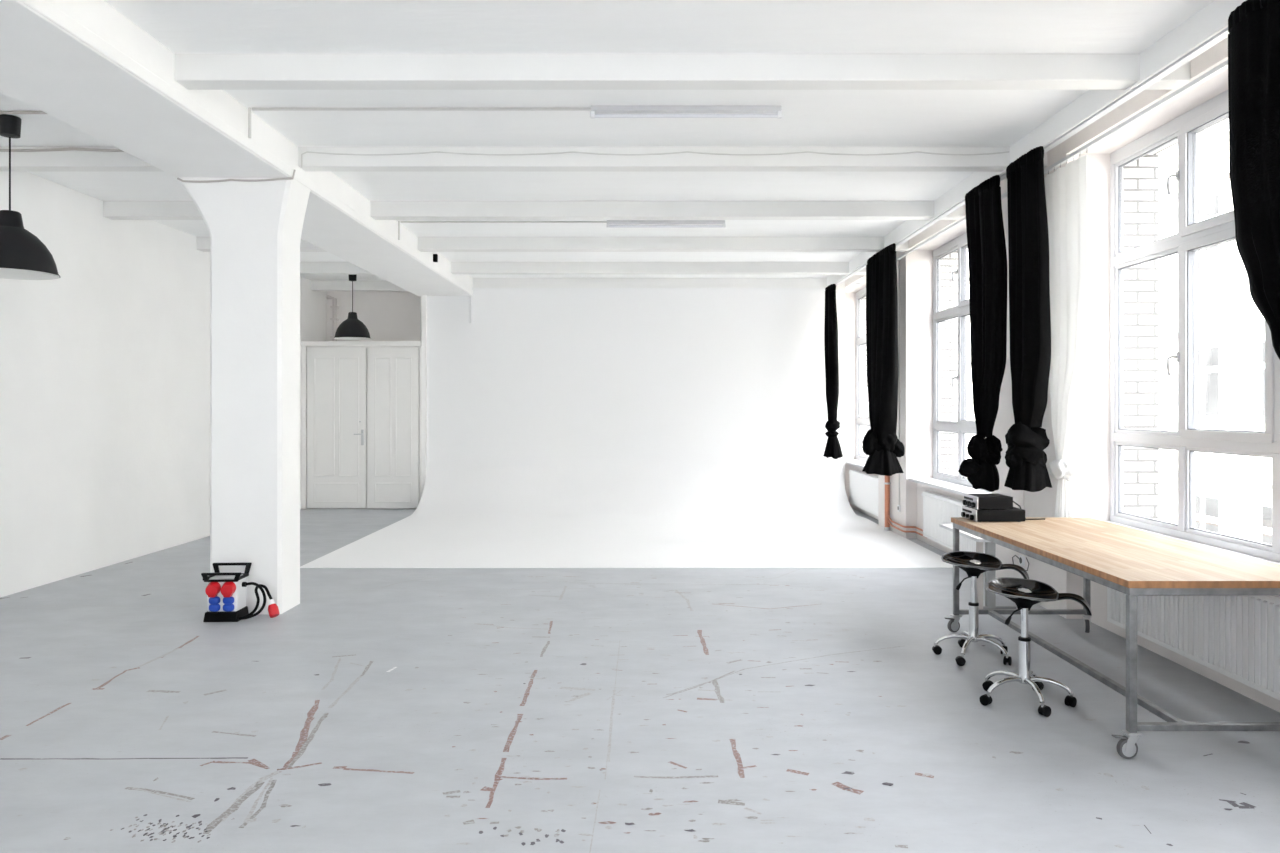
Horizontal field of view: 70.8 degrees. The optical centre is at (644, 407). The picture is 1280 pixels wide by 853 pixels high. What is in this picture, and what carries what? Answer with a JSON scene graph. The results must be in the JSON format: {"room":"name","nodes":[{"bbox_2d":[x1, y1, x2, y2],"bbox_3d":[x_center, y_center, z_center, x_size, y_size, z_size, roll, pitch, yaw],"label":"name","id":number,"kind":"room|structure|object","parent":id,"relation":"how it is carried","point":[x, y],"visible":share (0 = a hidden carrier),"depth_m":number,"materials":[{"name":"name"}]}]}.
{"room":"studio","nodes":[
{"label":"studio","id":0,"kind":"room"},
{"bbox_2d":[0,172,326,597],"bbox_3d":[-5.370,-0.233,5.200,0.200,3.565,19.800,0,0,0],"label":"wall","id":1,"kind":"structure","parent":0,"point":[105,363],"depth_m":8.71,"materials":[{"name":"white paint"}]},
{"bbox_2d":[327,291,419,340],"bbox_3d":[-0.835,-0.233,15.000,8.870,3.565,0.200,0,0,0],"label":"wall","id":2,"kind":"structure","parent":0,"point":[387,315],"depth_m":14.90,"materials":[{"name":"grey paint"}]},
{"bbox_2d":[327,295,338,340],"bbox_3d":[-5.154,-1.447,14.855,0.188,0.834,0.090,0,0,0],"label":"pipe","id":3,"kind":"object","parent":2,"relation":"attached to","point":[334,326],"visible":0.82,"depth_m":14.82,"materials":[{"name":"grey metal"}]},
{"bbox_2d":[420,296,421,340],"bbox_3d":[-3.680,-1.440,14.860,0.070,0.820,0.070,0,0,0],"label":"pipe","id":4,"kind":"object","parent":2,"relation":"attached to","point":[420,296],"visible":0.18,"depth_m":14.83,"materials":[{"name":"white metal"}]},
{"bbox_2d":[301,278,844,508],"bbox_3d":[-1.085,-0.233,14.335,8.370,3.565,1.130,0,0,0],"label":"wall","id":5,"kind":"structure","parent":0,"point":[476,282],"depth_m":13.93,"materials":[{"name":"white paint"}]},
{"bbox_2d":[307,348,366,507],"bbox_3d":[-4.735,0.309,13.798,0.902,2.458,0.114,0,0,0],"label":"door","id":6,"kind":"structure","parent":5,"relation":"in","point":[336,377],"depth_m":13.81,"materials":[{"name":"white paint"}]},
{"bbox_2d":[368,348,418,507],"bbox_3d":[-3.865,0.309,13.825,0.782,2.458,0.059,0,0,0],"label":"door","id":7,"kind":"structure","parent":5,"relation":"in","point":[393,373],"depth_m":13.81,"materials":[{"name":"white paint"}]},
{"bbox_2d":[827,0,1245,285],"bbox_3d":[2.830,-1.925,4.700,0.080,0.180,18.400,0,0,0],"label":"ceiling beam","id":8,"kind":"structure","parent":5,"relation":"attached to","point":[1212,19],"depth_m":5.71,"materials":[{"name":"white paint"}]},
{"bbox_2d":[0,0,1213,279],"bbox_3d":[-0.935,-2.115,5.200,9.070,0.200,19.800,0,0,0],"label":"ceiling","id":9,"kind":"structure","parent":0,"point":[810,118],"depth_m":5.94,"materials":[{"name":"white paint"}]},
{"bbox_2d":[0,111,46,113],"bbox_3d":[-4.390,-2.003,6.100,1.720,0.019,0.022,0,0,0],"label":"conduit","id":10,"kind":"object","parent":9,"relation":"attached to","point":[1,112],"visible":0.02,"depth_m":6.09,"materials":[{"name":"beige metal"}]},
{"bbox_2d":[0,114,59,279],"bbox_3d":[-4.400,-1.471,6.235,0.590,1.088,0.590,0,0,0],"label":"pendant lamp","id":11,"kind":"object","parent":9,"relation":"hanging from","point":[23,256],"visible":1,"depth_m":6.17,"materials":[{"name":"black metal"}]},
{"bbox_2d":[0,0,472,295],"bbox_3d":[-3.087,-1.873,4.725,0.865,0.285,18.450,0,0,0],"label":"ceiling beam","id":12,"kind":"structure","parent":9,"relation":"attached to","point":[84,64],"depth_m":5.49,"materials":[{"name":"white paint"}]},
{"bbox_2d":[433,254,438,262],"bbox_3d":[-2.643,-1.890,11.377,0.055,0.100,0.105,0,0,0],"label":"sensor","id":13,"kind":"object","parent":12,"relation":"attached to","point":[435,256],"visible":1,"depth_m":11.32,"materials":[{"name":"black plastic"}]},
{"bbox_2d":[334,274,370,339],"bbox_3d":[-4.360,-1.525,13.420,0.531,0.979,0.531,0,0,0],"label":"pendant lamp","id":14,"kind":"object","parent":9,"relation":"hanging from","point":[352,328],"visible":0.97,"depth_m":13.29,"materials":[{"name":"black metal"}]},
{"bbox_2d":[311,280,405,290],"bbox_3d":[-1.085,-1.938,14.287,8.370,0.155,0.155,0,0,0],"label":"ceiling beam","id":15,"kind":"structure","parent":9,"relation":"attached to","point":[316,285],"depth_m":14.21,"materials":[{"name":"white paint"}]},
{"bbox_2d":[248,108,590,137],"bbox_3d":[-1.509,-1.911,6.030,2.298,0.203,0.020,0,0,0],"label":"conduit","id":16,"kind":"object","parent":9,"relation":"attached to","point":[249,109],"visible":1,"depth_m":6.02,"materials":[{"name":"white plastic"}]},
{"bbox_2d":[398,221,606,239],"bbox_3d":[-1.534,-1.911,9.690,2.248,0.203,0.020,0,0,0],"label":"conduit","id":17,"kind":"object","parent":9,"relation":"attached to","point":[398,221],"visible":1,"depth_m":9.68,"materials":[{"name":"white plastic"}]},
{"bbox_2d":[0,147,1046,171],"bbox_3d":[-1.085,-1.938,7.008,8.370,0.155,0.155,0,0,0],"label":"ceiling beam","id":18,"kind":"structure","parent":9,"relation":"attached to","point":[72,160],"depth_m":6.93,"materials":[{"name":"white paint"}]},
{"bbox_2d":[0,147,123,151],"bbox_3d":[-4.390,-1.987,6.923,1.721,0.031,0.022,0,0,0],"label":"cable","id":19,"kind":"object","parent":18,"relation":"attached to","point":[72,148],"visible":0.61,"depth_m":6.91,"materials":[{"name":"beige metal"}]},
{"bbox_2d":[301,151,1008,167],"bbox_3d":[0.078,-1.912,6.923,5.445,0.125,0.011,0,0,0],"label":"cable","id":20,"kind":"object","parent":18,"relation":"attached to","point":[306,151],"visible":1,"depth_m":6.92,"materials":[{"name":"white plastic"}]},
{"bbox_2d":[103,201,963,219],"bbox_3d":[-1.085,-1.938,8.828,8.370,0.155,0.155,0,0,0],"label":"ceiling beam","id":21,"kind":"structure","parent":9,"relation":"attached to","point":[114,210],"depth_m":8.75,"materials":[{"name":"white paint"}]},
{"bbox_2d":[197,237,908,251],"bbox_3d":[-1.085,-1.938,10.648,8.370,0.155,0.155,0,0,0],"label":"ceiling beam","id":22,"kind":"structure","parent":9,"relation":"attached to","point":[425,244],"depth_m":10.57,"materials":[{"name":"white paint"}]},
{"bbox_2d":[300,262,865,273],"bbox_3d":[-1.085,-1.938,12.467,8.370,0.155,0.155,0,0,0],"label":"ceiling beam","id":23,"kind":"structure","parent":9,"relation":"attached to","point":[305,267],"depth_m":12.39,"materials":[{"name":"white paint"}]},
{"bbox_2d":[606,220,725,227],"bbox_3d":[0.225,-1.978,9.680,1.280,0.075,0.060,0,0,0],"label":"tube light","id":24,"kind":"object","parent":9,"relation":"attached to","point":[608,221],"visible":1,"depth_m":9.66,"materials":[{"name":"white plastic"}]},
{"bbox_2d":[175,54,1189,89],"bbox_3d":[-1.085,-1.938,5.188,8.370,0.155,0.155,0,0,0],"label":"ceiling beam","id":25,"kind":"structure","parent":9,"relation":"attached to","point":[192,71],"depth_m":5.11,"materials":[{"name":"white paint"}]},
{"bbox_2d":[590,105,781,118],"bbox_3d":[0.275,-1.978,6.020,1.280,0.075,0.060,0,0,0],"label":"tube light","id":26,"kind":"object","parent":9,"relation":"attached to","point":[777,109],"visible":1,"depth_m":6.00,"materials":[{"name":"white plastic"}]},
{"bbox_3d":[-1.085,-1.938,-2.093,8.370,0.155,0.155,0,0,0],"label":"ceiling beam","id":27,"kind":"structure","parent":9,"relation":"attached to","visible":0},
{"bbox_2d":[836,27,1228,285],"bbox_3d":[2.840,-1.837,5.175,0.050,0.025,17.350,0,0,0],"label":"track","id":28,"kind":"object","parent":27,"relation":"attached to","point":[1214,40],"visible":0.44,"depth_m":5.41,"materials":[{"name":"white metal"}]},
{"bbox_2d":[823,284,842,458],"bbox_3d":[2.760,-0.533,13.341,0.290,2.554,0.552,0,0,0],"label":"curtain","id":29,"kind":"object","parent":28,"relation":"hanging from","point":[833,448],"visible":1,"depth_m":13.15,"materials":[{"name":"black fabric"}]},
{"bbox_2d":[862,243,904,475],"bbox_3d":[2.750,-0.526,10.517,0.486,2.587,1.178,0,0,0],"label":"curtain","id":30,"kind":"object","parent":28,"relation":"hanging from","point":[881,443],"visible":1,"depth_m":10.24,"materials":[{"name":"black fabric"}]},
{"bbox_2d":[958,175,1006,491],"bbox_3d":[2.714,-0.575,7.308,0.322,2.489,0.737,0,0,-15],"label":"curtain","id":31,"kind":"object","parent":28,"relation":"hanging from","point":[986,244],"visible":1,"depth_m":7.17,"materials":[{"name":"black fabric"}]},
{"bbox_2d":[1004,146,1051,491],"bbox_3d":[2.753,-0.612,6.517,0.310,2.417,0.594,0,0,-19],"label":"curtain","id":32,"kind":"object","parent":28,"relation":"hanging from","point":[1028,236],"visible":1,"depth_m":6.37,"materials":[{"name":"black fabric"}]},
{"bbox_2d":[1228,0,1279,358],"bbox_3d":[2.760,-0.648,3.626,0.346,2.403,1.233,0,0,0],"label":"curtain","id":33,"kind":"object","parent":28,"relation":"hanging from","point":[1254,25],"visible":1,"depth_m":3.97,"materials":[{"name":"black fabric"}]},
{"bbox_2d":[0,507,1279,852],"bbox_3d":[-0.935,1.649,5.200,9.070,0.202,19.800,0,0,0],"label":"floor","id":34,"kind":"structure","parent":0,"point":[387,710],"depth_m":4.51,"materials":[{"name":"grey paint"}]},
{"bbox_2d":[201,563,279,621],"bbox_3d":[-2.945,1.353,6.609,0.541,0.395,0.239,0,0,-2],"label":"power distributor","id":35,"kind":"object","parent":34,"relation":"on","point":[226,592],"visible":1,"depth_m":6.54,"materials":[{"name":"black plastic"}]},
{"bbox_2d":[205,582,220,596],"bbox_3d":[-3.126,1.310,6.508,0.100,0.109,0.053,0,0,0],"label":"socket","id":36,"kind":"object","parent":35,"relation":"attached to","point":[213,589],"depth_m":6.48,"materials":[{"name":"plastic"}]},
{"bbox_2d":[209,604,219,611],"bbox_3d":[-3.122,1.448,6.520,0.081,0.059,0.026,0,0,-2],"label":"socket","id":37,"kind":"object","parent":35,"relation":"attached to","point":[212,607],"depth_m":6.51,"materials":[{"name":"plastic"}]},
{"bbox_2d":[209,596,219,603],"bbox_3d":[-3.122,1.395,6.520,0.081,0.059,0.026,0,0,-2],"label":"socket","id":38,"kind":"object","parent":35,"relation":"attached to","point":[212,599],"depth_m":6.51,"materials":[{"name":"plastic"}]},
{"bbox_2d":[210,574,242,578],"bbox_3d":[-3.075,1.242,6.615,0.180,0.015,0.150,0,0,-2],"label":"tray","id":39,"kind":"object","parent":35,"relation":"on","point":[212,576],"depth_m":6.56,"materials":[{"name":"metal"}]},
{"bbox_2d":[221,582,235,596],"bbox_3d":[-3.018,1.310,6.512,0.100,0.109,0.053,0,0,0],"label":"socket","id":40,"kind":"object","parent":35,"relation":"attached to","point":[228,589],"depth_m":6.49,"materials":[{"name":"plastic"}]},
{"bbox_2d":[223,604,233,611],"bbox_3d":[-3.022,1.448,6.524,0.081,0.059,0.026,0,0,-2],"label":"socket","id":41,"kind":"object","parent":35,"relation":"attached to","point":[226,607],"depth_m":6.51,"materials":[{"name":"plastic"}]},
{"bbox_2d":[223,596,233,603],"bbox_3d":[-3.022,1.395,6.524,0.081,0.059,0.026,0,0,-2],"label":"socket","id":42,"kind":"object","parent":35,"relation":"attached to","point":[226,599],"depth_m":6.51,"materials":[{"name":"plastic"}]},
{"bbox_2d":[180,177,309,614],"bbox_3d":[-3.087,-0.092,6.968,0.855,3.285,0.425,0,0,0],"label":"column","id":43,"kind":"structure","parent":34,"relation":"on","point":[254,228],"depth_m":6.76,"materials":[{"name":"white paint"}]},
{"bbox_2d":[177,170,295,182],"bbox_3d":[-3.065,-1.741,6.754,0.877,0.103,0.040,0,0,0],"label":"cable","id":44,"kind":"object","parent":43,"relation":"attached to","point":[273,179],"visible":1,"depth_m":6.74,"materials":[{"name":"beige metal"}]},
{"bbox_2d":[300,288,952,567],"bbox_3d":[-0.134,-0.150,11.315,6.452,3.400,5.190,0,0,0],"label":"cove","id":45,"kind":"object","parent":34,"relation":"on","point":[567,427],"visible":0.94,"depth_m":13.88,"materials":[{"name":"white paint"}]},
{"bbox_2d":[939,524,1015,608],"bbox_3d":[2.720,1.275,7.320,0.360,0.550,0.900,0,0,0],"label":"side table","id":46,"kind":"object","parent":34,"relation":"on","point":[990,547],"visible":0.4,"depth_m":6.88,"materials":[{"name":"white metal"}]},
{"bbox_2d":[932,551,1028,665],"bbox_3d":[2.077,1.235,5.622,0.532,0.631,0.456,0,0,0],"label":"stool","id":47,"kind":"object","parent":34,"relation":"on","point":[961,559],"visible":0.99,"depth_m":5.59,"materials":[{"name":"silver metal"}]},
{"bbox_2d":[1004,656,1010,662],"bbox_3d":[2.185,1.512,5.425,0.036,0.031,0.057,0,0,33],"label":"caster","id":48,"kind":"object","parent":47,"relation":"attached to","point":[1007,659],"depth_m":5.41,"materials":[{"name":"black plastic"}]},
{"bbox_2d":[979,577,1091,716],"bbox_3d":[2.029,1.240,4.735,0.562,0.621,0.460,0,0,0],"label":"stool","id":49,"kind":"object","parent":34,"relation":"on","point":[1008,587],"visible":1,"depth_m":4.73,"materials":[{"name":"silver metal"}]},
{"bbox_2d":[979,694,991,701],"bbox_3d":[1.779,1.512,4.697,0.036,0.031,0.057,0,0,-42],"label":"caster","id":50,"kind":"object","parent":49,"relation":"attached to","point":[986,697],"depth_m":4.68,"materials":[{"name":"black plastic"}]},
{"bbox_2d":[1038,705,1048,712],"bbox_3d":[2.012,1.512,4.531,0.057,0.031,0.036,0,0,-20],"label":"caster","id":51,"kind":"object","parent":49,"relation":"attached to","point":[1042,708],"depth_m":4.51,"materials":[{"name":"black plastic"}]},
{"bbox_2d":[1064,695,1076,702],"bbox_3d":[2.211,1.512,4.675,0.057,0.031,0.036,0,0,-33],"label":"caster","id":52,"kind":"object","parent":49,"relation":"attached to","point":[1069,698],"depth_m":4.66,"materials":[{"name":"black plastic"}]},
{"bbox_2d":[945,517,1279,758],"bbox_3d":[2.581,1.155,5.107,1.029,0.790,2.319,0,0,0],"label":"work table","id":53,"kind":"object","parent":34,"relation":"on","point":[1132,562],"visible":0.98,"depth_m":4.51,"materials":[{"name":"wood"}]},
{"bbox_2d":[961,506,1024,521],"bbox_3d":[2.357,0.719,6.116,0.347,0.082,0.262,0,0,0],"label":"amplifier","id":54,"kind":"object","parent":53,"relation":"on","point":[1015,514],"visible":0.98,"depth_m":5.99,"materials":[{"name":"black plastic"}]},
{"bbox_2d":[963,493,1012,509],"bbox_3d":[2.321,0.635,6.117,0.257,0.085,0.255,0,0,0],"label":"amplifier","id":55,"kind":"object","parent":54,"relation":"on","point":[980,501],"visible":1,"depth_m":5.99,"materials":[{"name":"black plastic"}]},
{"bbox_2d":[1013,501,1044,519],"bbox_3d":[2.583,0.690,6.123,0.274,0.138,0.054,0,0,11],"label":"power cable","id":56,"kind":"object","parent":53,"relation":"on","point":[1013,501],"visible":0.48,"depth_m":6.11,"materials":[{"name":"black plastic"}]},
{"bbox_2d":[861,117,1228,519],"bbox_3d":[3.640,0.550,5.750,0.280,14.000,20.500,0,0,0],"label":"wall","id":57,"kind":"structure","parent":0,"point":[1141,176],"depth_m":6.62,"materials":[{"name":"white brick"}]},
{"bbox_2d":[845,37,1279,711],"bbox_3d":[3.300,-0.233,5.200,0.400,3.565,19.400,0,0,0],"label":"wall","id":58,"kind":"structure","parent":0,"point":[1090,452],"depth_m":6.63,"materials":[{"name":"white paint"}]},
{"bbox_2d":[845,288,870,467],"bbox_3d":[3.310,-0.503,13.275,0.360,2.733,2.650,0,0,0],"label":"window","id":59,"kind":"structure","parent":58,"relation":"in","point":[860,461],"depth_m":14.52,"materials":[{"name":"white wood"}]},
{"bbox_2d":[849,470,877,515],"bbox_3d":[3.169,1.196,12.905,0.118,0.507,1.819,0,0,0],"label":"radiator","id":60,"kind":"object","parent":58,"relation":"attached to","point":[863,487],"visible":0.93,"depth_m":12.81,"materials":[{"name":"white metal"}]},
{"bbox_2d":[850,470,877,478],"bbox_3d":[3.147,1.196,12.850,0.075,0.507,1.708,0,0,0],"label":"grille","id":61,"kind":"object","parent":60,"relation":"attached to","point":[854,474],"depth_m":13.05,"materials":[{"name":"white metal"}]},
{"bbox_2d":[899,260,899,504],"bbox_3d":[3.092,-0.305,10.950,0.014,2.990,0.014,0,0,0],"label":"conduit","id":62,"kind":"object","parent":58,"relation":"attached to","point":[899,260],"visible":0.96,"depth_m":10.94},
{"bbox_2d":[884,476,925,537],"bbox_3d":[3.118,-0.229,10.792,0.140,3.542,1.198,0,0,-9],"label":"pipe","id":63,"kind":"object","parent":58,"relation":"attached to","point":[887,482],"visible":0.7,"depth_m":11.32,"materials":[{"name":"orange metal"}]},
{"bbox_2d":[909,232,991,495],"bbox_3d":[3.310,-0.503,9.370,0.360,2.733,2.640,0,0,0],"label":"window","id":64,"kind":"structure","parent":58,"relation":"in","point":[959,484],"depth_m":9.92,"materials":[{"name":"white wood"}]},
{"bbox_2d":[921,491,984,552],"bbox_3d":[3.200,1.196,9.296,0.127,0.507,1.999,0,0,0],"label":"radiator","id":65,"kind":"object","parent":58,"relation":"attached to","point":[938,509],"visible":0.62,"depth_m":9.52,"materials":[{"name":"white metal"}]},
{"bbox_2d":[923,491,962,503],"bbox_3d":[3.183,1.196,9.240,0.075,0.507,1.888,0,0,0],"label":"grille","id":66,"kind":"object","parent":65,"relation":"attached to","point":[929,497],"depth_m":9.70,"materials":[{"name":"white metal"}]},
{"bbox_2d":[1019,555,1024,565],"bbox_3d":[3.090,1.250,7.380,0.021,0.080,0.080,0,0,0],"label":"wall socket","id":67,"kind":"object","parent":58,"relation":"attached to","point":[1021,558],"visible":1,"depth_m":7.36,"materials":[{"name":"white plastic"}]},
{"bbox_2d":[1022,490,1023,555],"bbox_3d":[3.092,-0.295,7.360,0.014,3.010,0.014,0,0,0],"label":"conduit","id":68,"kind":"object","parent":58,"relation":"attached to","point":[1022,490],"visible":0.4,"depth_m":7.35,"materials":[{"name":"grey paint"}]},
{"bbox_2d":[855,60,1227,283],"bbox_3d":[3.058,-1.790,4.755,0.085,0.024,16.510,0,0,0],"label":"track","id":69,"kind":"object","parent":58,"relation":"attached to","point":[1224,65],"visible":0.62,"depth_m":5.71,"materials":[{"name":"white metal"}]},
{"bbox_2d":[1044,148,1088,516],"bbox_3d":[2.993,-0.431,6.537,0.190,2.695,0.816,0,0,0],"label":"sheer curtain","id":70,"kind":"object","parent":69,"relation":"hanging from","point":[1066,189],"visible":0.85,"depth_m":6.37,"materials":[{"name":"white fabric"}]},
{"bbox_2d":[1105,90,1279,563],"bbox_3d":[3.310,-0.503,5.310,0.360,2.733,2.620,0,0,0],"label":"window","id":71,"kind":"structure","parent":58,"relation":"in","point":[1192,236],"depth_m":5.69,"materials":[{"name":"white wood"}]},
{"bbox_2d":[1107,587,1279,699],"bbox_3d":[3.200,1.196,4.990,0.127,0.507,2.489,0,0,0],"label":"radiator","id":72,"kind":"object","parent":58,"relation":"attached to","point":[1236,637],"visible":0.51,"depth_m":4.92,"materials":[{"name":"white metal"}]},
{"bbox_2d":[1107,587,1279,620],"bbox_3d":[3.183,1.196,4.935,0.075,0.507,2.378,0,0,0],"label":"grille","id":73,"kind":"object","parent":72,"relation":"attached to","point":[1149,608],"depth_m":5.12,"materials":[{"name":"white metal"}]},
{"label":"outside","id":74,"kind":"structure","parent":0,"visible":0},
{"bbox_3d":[31.900,7.650,15.000,56.200,0.200,90.000,0,0,0],"label":"ground","id":75,"kind":"structure","parent":74,"visible":0},
{"bbox_2d":[966,131,1271,543],"bbox_3d":[13.625,0.550,20.000,0.750,14.000,52.000,0,0,0],"label":"window pane","id":76,"kind":"structure","parent":75,"relation":"on","point":[1233,493],"depth_m":21.34,"materials":[{"name":"clear glass"}]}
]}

